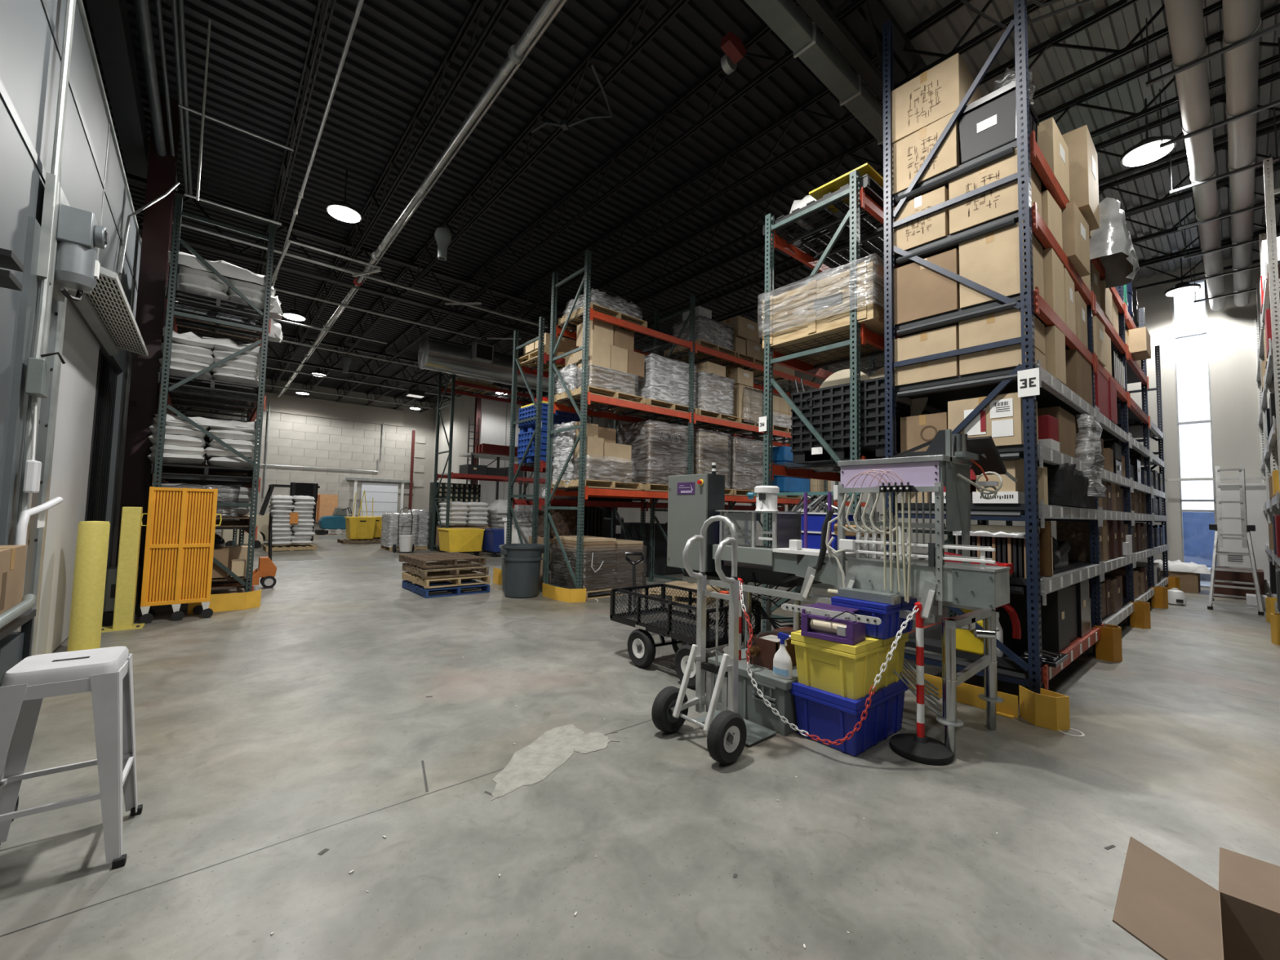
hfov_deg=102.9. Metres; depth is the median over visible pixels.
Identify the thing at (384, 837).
crumbs
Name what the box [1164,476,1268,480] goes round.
wall rail
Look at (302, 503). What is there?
sack
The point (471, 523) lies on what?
sack
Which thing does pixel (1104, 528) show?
box
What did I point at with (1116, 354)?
binder
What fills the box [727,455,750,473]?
cardboard box
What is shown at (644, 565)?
wrap
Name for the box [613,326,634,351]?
cardboard box
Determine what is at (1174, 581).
guard
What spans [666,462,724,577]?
electrical cabinet
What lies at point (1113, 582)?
box
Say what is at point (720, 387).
cardboard box
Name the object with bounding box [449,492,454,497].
crate
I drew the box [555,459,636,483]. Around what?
wrap
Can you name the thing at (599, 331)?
cardboard box
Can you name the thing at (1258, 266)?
hanger
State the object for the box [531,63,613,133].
cord
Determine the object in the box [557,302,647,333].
pallet
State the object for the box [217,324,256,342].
sack
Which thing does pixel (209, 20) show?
hanging rod
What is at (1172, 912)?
carton
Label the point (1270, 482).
cardboard box
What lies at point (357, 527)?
tub
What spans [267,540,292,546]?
sack
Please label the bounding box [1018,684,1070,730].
guard
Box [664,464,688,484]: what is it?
cardboard box
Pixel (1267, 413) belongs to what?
cardboard box
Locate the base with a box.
[435,525,490,546]
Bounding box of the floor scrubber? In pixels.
[315,507,351,534]
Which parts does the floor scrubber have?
tank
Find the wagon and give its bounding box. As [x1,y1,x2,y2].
[609,551,760,688]
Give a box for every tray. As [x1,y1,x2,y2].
[85,0,149,178]
[777,512,857,532]
[801,530,856,551]
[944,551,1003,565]
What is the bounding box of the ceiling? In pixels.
[82,0,1279,404]
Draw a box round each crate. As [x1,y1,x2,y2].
[426,544,435,549]
[427,524,436,530]
[427,529,435,534]
[427,534,435,539]
[427,539,435,544]
[428,506,436,511]
[428,511,437,515]
[428,515,437,520]
[428,520,436,525]
[429,492,438,496]
[429,496,438,501]
[429,501,437,506]
[430,482,438,487]
[436,492,444,497]
[438,482,444,487]
[438,487,444,492]
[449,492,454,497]
[450,483,454,488]
[453,488,460,493]
[453,497,459,502]
[454,483,460,488]
[454,493,459,497]
[459,488,465,493]
[459,493,465,497]
[459,497,465,502]
[460,483,465,488]
[462,493,470,497]
[464,497,470,502]
[465,484,471,488]
[465,488,470,493]
[470,484,475,488]
[470,488,475,493]
[470,493,475,497]
[470,497,475,502]
[475,484,480,488]
[475,488,480,493]
[475,493,479,497]
[475,497,479,502]
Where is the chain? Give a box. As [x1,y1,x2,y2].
[739,581,919,745]
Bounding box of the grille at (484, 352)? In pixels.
[475,343,493,360]
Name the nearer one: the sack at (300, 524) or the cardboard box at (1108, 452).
the cardboard box at (1108, 452)
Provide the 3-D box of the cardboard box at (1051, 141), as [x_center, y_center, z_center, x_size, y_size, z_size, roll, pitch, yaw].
[3.611,-2.859,4.794,0.582,0.521,0.552,4,-4,-40]
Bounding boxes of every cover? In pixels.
[154,413,260,432]
[162,325,265,352]
[168,251,266,288]
[1146,559,1210,573]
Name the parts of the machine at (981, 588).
frame, guard post, guard post, leg, guard post, name plate, tank, guard post, guard panel, frame post, guard post, green rail, purple post, frame, plate, purple post, post, rail post, white stem, white stem, post, white stem, white stem, lilac panel, white stem, frame, white stem, white stem, clear rod, arm, clear rod, hanging rod, guide rail, hanging rod, hanging rod, hanging rod, hanging rod, hanging rod, clear rod, guide rail, guide rail, guide rail, clear rod, bracket plate, post, bracket plate, leg, panel, chrome motor, post, motor mount, frame, trough plate, rail post, leg, monitor arm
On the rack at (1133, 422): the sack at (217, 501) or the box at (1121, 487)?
the box at (1121, 487)
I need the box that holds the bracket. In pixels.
[352,268,381,276]
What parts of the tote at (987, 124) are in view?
lid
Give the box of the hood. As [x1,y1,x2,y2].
[837,454,972,486]
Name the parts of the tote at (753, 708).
lid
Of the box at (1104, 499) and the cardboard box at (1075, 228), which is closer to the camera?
the cardboard box at (1075, 228)
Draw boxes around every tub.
[344,516,377,539]
[359,515,383,537]
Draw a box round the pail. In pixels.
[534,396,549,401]
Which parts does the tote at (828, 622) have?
frame, plate, frame, frame, plate, cross arm, plate, plate, frame, plate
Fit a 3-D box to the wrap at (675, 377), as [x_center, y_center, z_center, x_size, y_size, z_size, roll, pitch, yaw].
[0.345,-1.764,9.559,1.142,0.827,0.882,4,-4,-40]
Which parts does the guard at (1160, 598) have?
plate, plate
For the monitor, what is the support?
on the machine at (981, 588)
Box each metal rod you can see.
[794,379,799,392]
[800,378,804,391]
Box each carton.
[224,545,251,569]
[769,445,806,464]
[769,461,808,479]
[769,476,809,492]
[1112,836,1279,959]
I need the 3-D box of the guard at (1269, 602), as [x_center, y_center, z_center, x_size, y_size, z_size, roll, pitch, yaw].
[9.014,1.851,7.239,0.228,0.340,0.174,4,-4,-40]
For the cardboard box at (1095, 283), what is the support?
on the rack at (1133, 422)
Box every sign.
[759,416,766,431]
[1017,367,1039,397]
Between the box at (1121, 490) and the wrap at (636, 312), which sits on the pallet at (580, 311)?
the wrap at (636, 312)
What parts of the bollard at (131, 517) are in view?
plate, post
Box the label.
[289,512,298,524]
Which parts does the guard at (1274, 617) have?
plate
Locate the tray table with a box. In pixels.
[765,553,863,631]
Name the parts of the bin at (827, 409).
rail, rail, rail, rail, rail, rail, rail, rail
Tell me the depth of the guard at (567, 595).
7.66 m
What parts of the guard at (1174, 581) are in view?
plate, plate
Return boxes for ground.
[1200,567,1211,586]
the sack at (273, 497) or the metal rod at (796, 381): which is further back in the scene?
the sack at (273, 497)
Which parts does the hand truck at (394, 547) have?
frame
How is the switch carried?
attached to the conduit at (62, 92)
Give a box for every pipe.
[14,497,63,545]
[172,219,547,328]
[177,103,293,151]
[184,192,281,225]
[261,383,433,408]
[266,366,459,398]
[269,317,387,343]
[271,0,364,286]
[271,240,290,283]
[272,286,480,339]
[276,0,567,397]
[282,339,418,367]
[287,239,381,268]
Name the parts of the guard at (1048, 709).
plate, plate, plate, plate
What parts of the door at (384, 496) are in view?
frame, frame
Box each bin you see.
[502,517,532,543]
[516,429,558,465]
[518,402,586,433]
[790,376,931,467]
[995,583,1070,653]
[1068,584,1077,641]
[1074,578,1090,637]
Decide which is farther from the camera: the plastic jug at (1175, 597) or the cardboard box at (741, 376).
the cardboard box at (741, 376)
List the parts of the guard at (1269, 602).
plate, plate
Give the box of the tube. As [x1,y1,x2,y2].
[1039,520,1052,576]
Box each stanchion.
[716,577,742,710]
[888,601,954,765]
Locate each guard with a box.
[187,588,261,613]
[493,567,502,584]
[542,582,586,602]
[902,668,1017,719]
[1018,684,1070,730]
[1094,623,1122,662]
[1129,600,1151,629]
[1151,586,1168,608]
[1164,576,1180,590]
[1265,597,1277,622]
[1270,613,1279,644]
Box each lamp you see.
[281,288,306,320]
[295,376,309,395]
[311,355,326,377]
[325,170,362,222]
[341,353,351,373]
[409,403,420,409]
[1120,97,1176,167]
[1164,257,1200,296]
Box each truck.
[392,506,413,552]
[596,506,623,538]
[651,515,777,764]
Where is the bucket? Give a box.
[399,534,413,551]
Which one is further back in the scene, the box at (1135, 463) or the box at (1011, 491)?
the box at (1135, 463)
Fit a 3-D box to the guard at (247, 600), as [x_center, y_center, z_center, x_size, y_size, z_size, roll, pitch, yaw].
[-5.266,1.557,6.532,0.191,0.220,0.752,-1,-4,34]
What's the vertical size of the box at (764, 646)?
0.222 m
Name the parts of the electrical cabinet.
purple plate, door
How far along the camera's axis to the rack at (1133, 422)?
4.40 m
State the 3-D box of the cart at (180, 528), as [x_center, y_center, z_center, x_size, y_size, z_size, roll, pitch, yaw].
[-5.463,0.865,6.069,0.712,1.540,0.350,4,-4,-40]
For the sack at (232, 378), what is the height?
0.159 m
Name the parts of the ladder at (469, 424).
rail, rail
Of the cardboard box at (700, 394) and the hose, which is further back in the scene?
the cardboard box at (700, 394)
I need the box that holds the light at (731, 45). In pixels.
[720,31,746,74]
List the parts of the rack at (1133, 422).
upright post, shelf panel, shelf panel, shelf panel, upright post, shelf panel, shelf panel, shelf panel, shelf panel, upright post, beam plate, beam plate, beam plate, beam plate, beam plate, beam plate, beam plate, beam plate, shelf panel, beam plate, upright post, shelf panel, beam plate, beam plate, shelf panel, beam plate, beam plate, beam plate, beam plate, beam plate, beam plate, beam plate, shelf panel, shelf panel, shelf panel, beam plate, upright post, beam plate, shelf panel, beam plate, beam plate, shelf panel, beam plate, beam plate, beam plate, beam plate, beam plate, beam plate, shelf panel, shelf panel, upright post, beam plate, upright post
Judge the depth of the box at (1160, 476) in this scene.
9.65 m
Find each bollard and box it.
[66,520,111,651]
[101,506,144,632]
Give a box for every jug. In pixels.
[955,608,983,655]
[1167,587,1186,605]
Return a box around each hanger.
[1145,17,1279,87]
[1159,37,1279,148]
[1169,106,1279,194]
[1177,153,1275,230]
[1183,217,1266,259]
[1189,225,1266,283]
[1193,267,1256,302]
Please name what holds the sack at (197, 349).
on the sack at (176, 353)
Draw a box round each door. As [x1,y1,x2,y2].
[35,298,102,655]
[351,480,404,516]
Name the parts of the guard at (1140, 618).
plate, plate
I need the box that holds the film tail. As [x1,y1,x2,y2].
[591,552,604,602]
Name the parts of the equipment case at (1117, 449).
lid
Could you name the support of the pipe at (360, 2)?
attached to the roof truss at (131, 178)
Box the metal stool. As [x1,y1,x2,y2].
[0,646,142,869]
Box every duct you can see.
[417,334,561,393]
[743,0,886,149]
[1164,0,1226,311]
[1222,0,1261,306]
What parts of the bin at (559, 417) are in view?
rail, rail, rail, rail, rail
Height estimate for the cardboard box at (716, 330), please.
0.448 m
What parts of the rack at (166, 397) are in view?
upright post, upright post, upright post, beam plate, upright post, beam plate, beam plate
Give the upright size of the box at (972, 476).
0.080 m
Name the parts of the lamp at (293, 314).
hook rod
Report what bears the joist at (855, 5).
attached to the ceiling
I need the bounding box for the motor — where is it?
[36,172,108,302]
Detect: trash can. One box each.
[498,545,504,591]
[500,543,544,598]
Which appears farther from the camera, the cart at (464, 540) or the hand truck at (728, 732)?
the cart at (464, 540)
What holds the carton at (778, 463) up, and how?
on the carton at (785, 484)
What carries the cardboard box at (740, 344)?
on the pallet at (752, 359)
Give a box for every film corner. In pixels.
[261,318,283,342]
[262,295,283,319]
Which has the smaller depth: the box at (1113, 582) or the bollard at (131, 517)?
the bollard at (131, 517)
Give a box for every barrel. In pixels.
[1124,284,1128,306]
[1126,282,1133,319]
[1132,284,1138,328]
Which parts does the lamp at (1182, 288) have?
hook rod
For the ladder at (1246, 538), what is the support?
on the floor
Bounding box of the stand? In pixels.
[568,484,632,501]
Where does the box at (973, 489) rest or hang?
on the rack at (1133, 422)
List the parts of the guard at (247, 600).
plate, plate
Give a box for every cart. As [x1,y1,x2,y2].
[0,593,36,820]
[139,486,222,623]
[437,528,484,555]
[480,528,504,556]
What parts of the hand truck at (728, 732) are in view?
handle, rod, arched handle, latch plate, handle, toe plate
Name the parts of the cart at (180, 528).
panel, panel, cross rail, cross rail, cross rail, panel, panel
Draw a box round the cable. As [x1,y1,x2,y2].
[960,0,1094,30]
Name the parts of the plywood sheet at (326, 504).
frame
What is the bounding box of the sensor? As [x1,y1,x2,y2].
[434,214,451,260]
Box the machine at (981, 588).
[682,429,1017,757]
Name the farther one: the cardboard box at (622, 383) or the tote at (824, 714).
the cardboard box at (622, 383)
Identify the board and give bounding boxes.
[808,162,886,213]
[1218,482,1277,579]
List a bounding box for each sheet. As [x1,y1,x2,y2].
[315,493,337,521]
[520,400,567,408]
[648,580,719,595]
[952,530,1025,537]
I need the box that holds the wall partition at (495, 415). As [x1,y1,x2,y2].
[478,386,605,526]
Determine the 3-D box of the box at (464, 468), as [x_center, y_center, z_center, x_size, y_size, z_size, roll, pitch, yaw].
[-5.229,-0.307,15.990,0.613,0.300,0.702,4,-4,-40]
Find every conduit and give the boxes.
[16,0,75,524]
[42,0,75,360]
[118,182,179,274]
[259,463,377,471]
[262,402,270,497]
[380,422,383,458]
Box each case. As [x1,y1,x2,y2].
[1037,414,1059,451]
[1103,441,1122,475]
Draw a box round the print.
[678,484,693,493]
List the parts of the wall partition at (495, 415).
trim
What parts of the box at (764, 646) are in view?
loose rod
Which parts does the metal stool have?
leg, leg, seat, leg, leg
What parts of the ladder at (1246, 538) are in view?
rail, rail, rail, rail, rail, rail, rail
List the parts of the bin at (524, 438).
rail, rail, rail, rail, rail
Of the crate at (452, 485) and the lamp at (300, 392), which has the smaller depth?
the crate at (452, 485)
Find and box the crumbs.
[246,633,998,949]
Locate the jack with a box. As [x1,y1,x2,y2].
[211,512,276,588]
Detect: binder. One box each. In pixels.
[1111,350,1115,380]
[1115,353,1116,381]
[1115,354,1118,382]
[1117,357,1119,384]
[1119,358,1121,385]
[1120,360,1122,387]
[1121,361,1124,389]
[1123,364,1124,390]
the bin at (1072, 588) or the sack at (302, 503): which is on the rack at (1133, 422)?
the bin at (1072, 588)
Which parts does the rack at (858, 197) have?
upright post, beam plate, beam plate, beam plate, upright post, beam plate, beam plate, upright post, upright post, upright post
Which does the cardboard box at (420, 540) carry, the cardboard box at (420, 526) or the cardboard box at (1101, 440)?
the cardboard box at (420, 526)
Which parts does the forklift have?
guard post, guard post, mast rail, mast rail, guard post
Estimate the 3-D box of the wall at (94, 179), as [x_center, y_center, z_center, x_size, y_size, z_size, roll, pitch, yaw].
[-3.331,-1.196,0.237,3.100,5.070,20.600,4,-4,-40]
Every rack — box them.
[140,194,275,617]
[430,371,610,551]
[506,316,785,572]
[540,249,868,591]
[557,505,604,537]
[761,169,1012,633]
[882,0,1169,693]
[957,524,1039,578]
[1253,156,1279,613]
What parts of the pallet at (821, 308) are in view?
printed panel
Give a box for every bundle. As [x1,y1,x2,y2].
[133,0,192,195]
[510,498,533,522]
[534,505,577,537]
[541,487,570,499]
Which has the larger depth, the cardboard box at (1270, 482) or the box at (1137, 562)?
the box at (1137, 562)
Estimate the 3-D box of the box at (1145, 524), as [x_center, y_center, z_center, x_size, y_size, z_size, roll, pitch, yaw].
[8.031,0.912,8.344,0.273,0.400,0.352,4,-4,-40]
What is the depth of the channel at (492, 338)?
13.91 m
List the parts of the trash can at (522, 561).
handle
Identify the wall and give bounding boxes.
[0,0,142,568]
[151,378,435,533]
[431,389,481,502]
[604,251,1275,593]
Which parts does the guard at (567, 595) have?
plate, plate, plate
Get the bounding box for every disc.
[819,368,870,388]
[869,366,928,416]
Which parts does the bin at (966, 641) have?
handle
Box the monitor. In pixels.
[968,435,1006,475]
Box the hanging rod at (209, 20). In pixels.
[195,19,211,200]
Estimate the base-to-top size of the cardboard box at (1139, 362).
0.351 m
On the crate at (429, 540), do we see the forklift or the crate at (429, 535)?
the crate at (429, 535)
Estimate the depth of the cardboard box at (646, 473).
8.98 m
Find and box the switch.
[24,351,65,398]
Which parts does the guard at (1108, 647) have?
plate, plate, plate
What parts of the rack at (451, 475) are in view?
upright post, upright post, upright post, upright post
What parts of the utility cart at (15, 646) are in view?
tube handle, leg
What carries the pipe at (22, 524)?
attached to the conduit at (62, 92)
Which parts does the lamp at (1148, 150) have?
hook rod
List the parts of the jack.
loop handle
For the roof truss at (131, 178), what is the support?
attached to the wall
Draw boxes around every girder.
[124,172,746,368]
[163,310,603,409]
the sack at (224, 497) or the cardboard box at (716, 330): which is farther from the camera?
the cardboard box at (716, 330)
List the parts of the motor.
mount plate, motor, name plate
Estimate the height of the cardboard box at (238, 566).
0.201 m
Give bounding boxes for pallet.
[158,372,262,405]
[162,469,247,476]
[164,286,266,338]
[168,391,253,417]
[174,315,258,342]
[211,568,249,589]
[215,515,246,522]
[215,515,253,527]
[262,543,316,551]
[337,537,382,544]
[380,545,416,551]
[399,551,486,568]
[401,568,490,588]
[401,579,489,598]
[402,560,488,578]
[416,546,427,550]
[436,546,483,551]
[447,377,497,394]
[518,347,564,371]
[551,479,641,489]
[552,583,644,599]
[554,385,645,412]
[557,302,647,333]
[614,398,697,421]
[640,483,668,491]
[641,582,723,605]
[663,338,736,364]
[663,408,740,428]
[708,417,759,433]
[713,352,764,372]
[724,488,733,495]
[733,488,755,496]
[737,424,791,438]
[762,173,884,257]
[762,261,884,364]
[777,495,808,499]
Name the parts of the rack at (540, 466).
upright post, beam plate, upright post, beam plate, beam plate, beam plate, upright post, upright post, beam plate, upright post, upright post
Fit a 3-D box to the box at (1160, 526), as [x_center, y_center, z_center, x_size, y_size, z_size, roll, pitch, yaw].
[9.857,1.050,9.851,0.330,0.380,0.350,4,-4,-40]
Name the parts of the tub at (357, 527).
broom handle, broom handle, broom handle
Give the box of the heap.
[792,491,837,512]
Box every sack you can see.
[147,434,208,448]
[147,452,206,466]
[148,423,206,441]
[150,444,206,456]
[151,482,203,488]
[153,416,209,431]
[159,357,211,374]
[159,365,212,386]
[160,342,213,356]
[162,349,214,365]
[164,335,216,351]
[175,315,215,335]
[177,272,228,294]
[177,282,229,315]
[178,264,230,281]
[204,446,253,459]
[205,484,251,494]
[206,428,258,444]
[206,456,257,469]
[208,420,258,432]
[208,439,258,450]
[211,364,258,378]
[212,349,260,364]
[212,372,258,391]
[213,344,260,359]
[214,356,259,379]
[216,506,250,515]
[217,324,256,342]
[217,493,251,502]
[217,501,248,507]
[221,528,263,548]
[225,293,274,322]
[227,284,275,303]
[228,277,275,297]
[267,527,291,532]
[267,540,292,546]
[268,504,294,509]
[268,508,292,514]
[269,499,293,505]
[270,494,293,500]
[271,522,292,527]
[271,530,293,536]
[271,535,293,541]
[272,513,289,519]
[272,518,289,523]
[289,525,313,531]
[290,539,311,545]
[291,509,314,514]
[291,531,315,536]
[291,534,311,540]
[292,495,315,501]
[292,500,315,506]
[292,522,314,527]
[293,504,314,510]
[297,514,313,518]
[297,518,314,523]
[437,520,467,526]
[438,501,467,506]
[439,506,469,511]
[439,511,468,516]
[440,515,468,521]
[449,375,476,382]
[464,502,488,507]
[465,520,488,526]
[466,511,488,516]
[466,515,488,521]
[467,506,488,512]
[475,378,493,384]
[486,514,506,519]
[486,519,504,524]
[487,509,506,515]
[487,523,504,528]
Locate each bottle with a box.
[773,631,791,679]
[995,611,1003,657]
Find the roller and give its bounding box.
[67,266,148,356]
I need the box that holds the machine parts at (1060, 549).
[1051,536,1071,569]
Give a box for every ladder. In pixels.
[466,416,479,484]
[1207,465,1264,615]
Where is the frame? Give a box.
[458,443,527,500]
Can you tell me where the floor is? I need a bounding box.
[0,531,1279,959]
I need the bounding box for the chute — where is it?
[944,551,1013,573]
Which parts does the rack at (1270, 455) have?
upright post, beam plate, upright post, beam plate, beam plate, upright post, beam plate, beam plate, upright post, beam plate, beam plate, shelf panel, shelf panel, beam plate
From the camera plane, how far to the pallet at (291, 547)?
14.77 m
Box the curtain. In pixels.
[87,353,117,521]
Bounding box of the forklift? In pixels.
[252,482,319,541]
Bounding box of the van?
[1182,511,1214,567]
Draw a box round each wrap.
[156,484,240,516]
[380,512,418,546]
[407,509,429,546]
[487,499,519,513]
[511,506,532,524]
[548,542,646,589]
[551,421,576,484]
[554,362,578,400]
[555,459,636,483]
[560,373,638,399]
[562,288,642,328]
[616,419,693,474]
[638,352,696,410]
[672,314,733,356]
[693,428,731,488]
[695,371,734,418]
[715,386,770,430]
[731,436,766,484]
[757,253,884,338]
[758,412,791,432]
[1088,197,1138,288]
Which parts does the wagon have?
loop handle, rail, bed rail, rail, bed rail, fork plate, under frame, rail, bed rail, rail, bed rail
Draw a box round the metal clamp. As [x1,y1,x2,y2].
[1019,648,1068,667]
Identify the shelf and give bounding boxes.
[0,608,36,639]
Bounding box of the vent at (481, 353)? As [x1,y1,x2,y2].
[471,342,493,363]
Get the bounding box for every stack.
[551,535,616,590]
[613,538,643,587]
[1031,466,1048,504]
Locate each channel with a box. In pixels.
[444,302,481,305]
[486,337,520,339]
[827,586,901,604]
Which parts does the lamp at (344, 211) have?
hook rod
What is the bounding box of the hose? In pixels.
[995,603,1021,639]
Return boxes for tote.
[707,648,798,736]
[781,602,881,645]
[791,630,908,699]
[791,677,908,755]
[831,595,917,639]
[957,80,1039,164]
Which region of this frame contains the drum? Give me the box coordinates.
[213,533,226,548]
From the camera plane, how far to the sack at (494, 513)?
16.16 m
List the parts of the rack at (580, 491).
upright post, beam plate, beam plate, upright post, beam plate, beam plate, beam plate, upright post, beam plate, upright post, beam plate, beam plate, beam plate, upright post, upright post, upright post, upright post, upright post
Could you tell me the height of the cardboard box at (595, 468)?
0.328 m
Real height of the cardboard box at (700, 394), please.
0.343 m
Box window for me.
[1171,279,1217,588]
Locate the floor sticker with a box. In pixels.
[1058,728,1084,736]
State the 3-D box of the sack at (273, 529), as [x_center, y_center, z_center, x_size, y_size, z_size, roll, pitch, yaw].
[-10.514,1.425,14.881,0.541,0.187,1.000,4,-4,-38]
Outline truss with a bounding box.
[795,0,927,102]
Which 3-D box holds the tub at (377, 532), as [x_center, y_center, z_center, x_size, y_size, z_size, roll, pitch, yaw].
[-10.036,1.765,19.221,0.900,0.780,0.720,4,-4,-40]
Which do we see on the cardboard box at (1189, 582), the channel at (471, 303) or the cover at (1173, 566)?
the cover at (1173, 566)
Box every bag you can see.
[789,195,844,231]
[993,67,1035,104]
[1043,462,1076,506]
[1063,468,1088,507]
[1075,413,1106,497]
[1083,476,1096,508]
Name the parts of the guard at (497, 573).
plate, plate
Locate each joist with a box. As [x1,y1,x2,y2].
[257,0,336,275]
[270,0,511,392]
[304,0,688,397]
[336,0,870,401]
[365,0,1051,405]
[393,0,1222,408]
[419,4,1279,412]
[496,71,1279,395]
[518,123,1279,400]
[543,167,1279,403]
[566,199,1279,402]
[589,225,1279,408]
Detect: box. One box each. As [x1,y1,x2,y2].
[0,248,24,291]
[0,545,26,613]
[22,402,41,493]
[212,546,228,577]
[230,559,246,577]
[382,524,403,535]
[382,534,399,546]
[383,513,404,524]
[403,514,417,524]
[403,524,416,534]
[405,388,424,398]
[408,511,422,522]
[415,533,421,544]
[416,522,422,533]
[421,522,427,533]
[421,533,426,545]
[422,511,427,522]
[458,464,487,475]
[486,466,506,476]
[500,466,524,477]
[519,505,530,518]
[523,338,537,361]
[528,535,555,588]
[534,332,578,354]
[564,351,578,370]
[567,421,598,459]
[573,299,629,326]
[573,457,610,479]
[574,435,604,459]
[576,318,613,346]
[576,366,613,393]
[577,339,610,369]
[598,426,616,443]
[603,372,635,398]
[603,442,631,462]
[603,460,631,481]
[607,345,627,373]
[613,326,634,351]
[620,425,635,444]
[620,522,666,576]
[624,350,644,378]
[631,444,635,460]
[634,442,671,464]
[635,422,671,444]
[635,431,684,484]
[638,356,672,382]
[638,377,671,405]
[663,383,689,409]
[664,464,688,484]
[666,531,683,574]
[670,445,688,466]
[671,363,690,386]
[671,426,689,447]
[675,317,715,350]
[682,306,711,323]
[693,431,713,451]
[693,448,713,469]
[693,467,712,474]
[695,361,725,380]
[695,391,715,414]
[696,374,715,395]
[706,324,729,356]
[708,395,729,416]
[713,433,728,453]
[713,451,727,470]
[714,469,727,488]
[715,378,729,396]
[719,315,759,343]
[724,400,751,420]
[725,367,753,387]
[725,471,750,489]
[727,336,746,356]
[727,338,764,367]
[727,439,751,457]
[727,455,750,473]
[733,383,751,403]
[741,404,762,422]
[745,631,796,670]
[750,387,762,406]
[750,441,763,458]
[750,457,763,475]
[750,473,763,490]
[753,362,795,382]
[762,395,779,411]
[762,409,779,426]
[773,411,788,429]
[773,625,800,635]
[779,396,788,413]
[788,404,791,414]
[788,413,791,430]
[808,478,817,485]
[809,484,817,492]
[817,479,823,486]
[817,485,823,492]
[826,480,831,486]
[891,53,981,143]
[892,111,961,194]
[893,186,950,254]
[893,248,959,324]
[893,324,959,361]
[894,355,959,386]
[900,412,947,453]
[905,492,932,502]
[931,481,976,502]
[947,392,1038,446]
[948,147,1041,235]
[959,220,1044,308]
[959,306,1044,355]
[959,339,1045,375]
[969,469,976,481]
[972,457,1024,503]
[1037,116,1070,201]
[1037,406,1079,458]
[1041,190,1062,249]
[1042,247,1065,323]
[1044,325,1066,384]
[1051,537,1053,574]
[1056,520,1103,561]
[1061,200,1090,276]
[1062,124,1099,231]
[1063,267,1075,335]
[1064,348,1093,406]
[1074,290,1088,348]
[1080,267,1090,291]
[1082,441,1092,462]
[1088,577,1111,616]
[1088,580,1106,618]
[1088,581,1097,622]
[1089,598,1091,629]
[1091,262,1100,306]
[1093,315,1106,366]
[1093,481,1102,509]
[1094,370,1109,418]
[1099,280,1112,324]
[1100,438,1104,469]
[1101,480,1106,510]
[1102,520,1108,561]
[1103,332,1111,375]
[1103,448,1113,472]
[1104,568,1138,598]
[1104,573,1121,609]
[1106,482,1116,511]
[1106,484,1112,511]
[1106,520,1118,558]
[1106,522,1110,559]
[1106,573,1123,605]
[1107,577,1118,613]
[1108,377,1117,424]
[1111,298,1119,334]
[1115,484,1120,511]
[1116,520,1124,555]
[1116,565,1147,591]
[1120,455,1125,477]
[1120,487,1132,511]
[1120,487,1137,512]
[1120,488,1124,511]
[1121,329,1128,345]
[1121,575,1130,599]
[1122,542,1129,555]
[1124,524,1128,542]
[1125,326,1151,360]
[1125,459,1130,478]
[1125,534,1132,555]
[1127,522,1137,551]
[1128,564,1157,584]
[1130,459,1141,483]
[1130,464,1134,480]
[1132,526,1134,551]
[1136,360,1141,368]
[1136,522,1146,549]
[1136,524,1141,551]
[1136,561,1159,567]
[1137,490,1139,513]
[1137,572,1145,594]
[1138,576,1140,595]
[1139,491,1146,514]
[1139,492,1142,513]
[1140,466,1151,484]
[1140,526,1145,550]
[1141,470,1146,485]
[1145,524,1147,548]
[1147,495,1156,515]
[1149,528,1154,546]
[1151,470,1158,489]
[1151,471,1154,488]
[1152,524,1159,545]
[1152,527,1159,546]
[1155,496,1162,515]
[1155,498,1158,515]
[1156,567,1160,582]
[1157,473,1162,491]
[1159,524,1164,545]
[1159,527,1162,545]
[1160,570,1200,593]
[1210,567,1265,599]
[1245,593,1266,609]
[1259,275,1263,314]
[1260,360,1265,391]
[1261,235,1279,291]
[1263,327,1267,368]
[1264,307,1277,358]
[1265,408,1271,439]
[1268,475,1273,498]
[1268,523,1273,550]
[1268,560,1279,593]
[1269,392,1279,427]
[1271,470,1279,496]
[1271,515,1276,555]
[1274,515,1279,557]
[1275,568,1279,612]
[1277,568,1279,609]
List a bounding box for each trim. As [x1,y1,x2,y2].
[0,216,67,656]
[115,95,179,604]
[255,391,404,426]
[346,477,413,483]
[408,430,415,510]
[472,396,481,484]
[482,394,600,417]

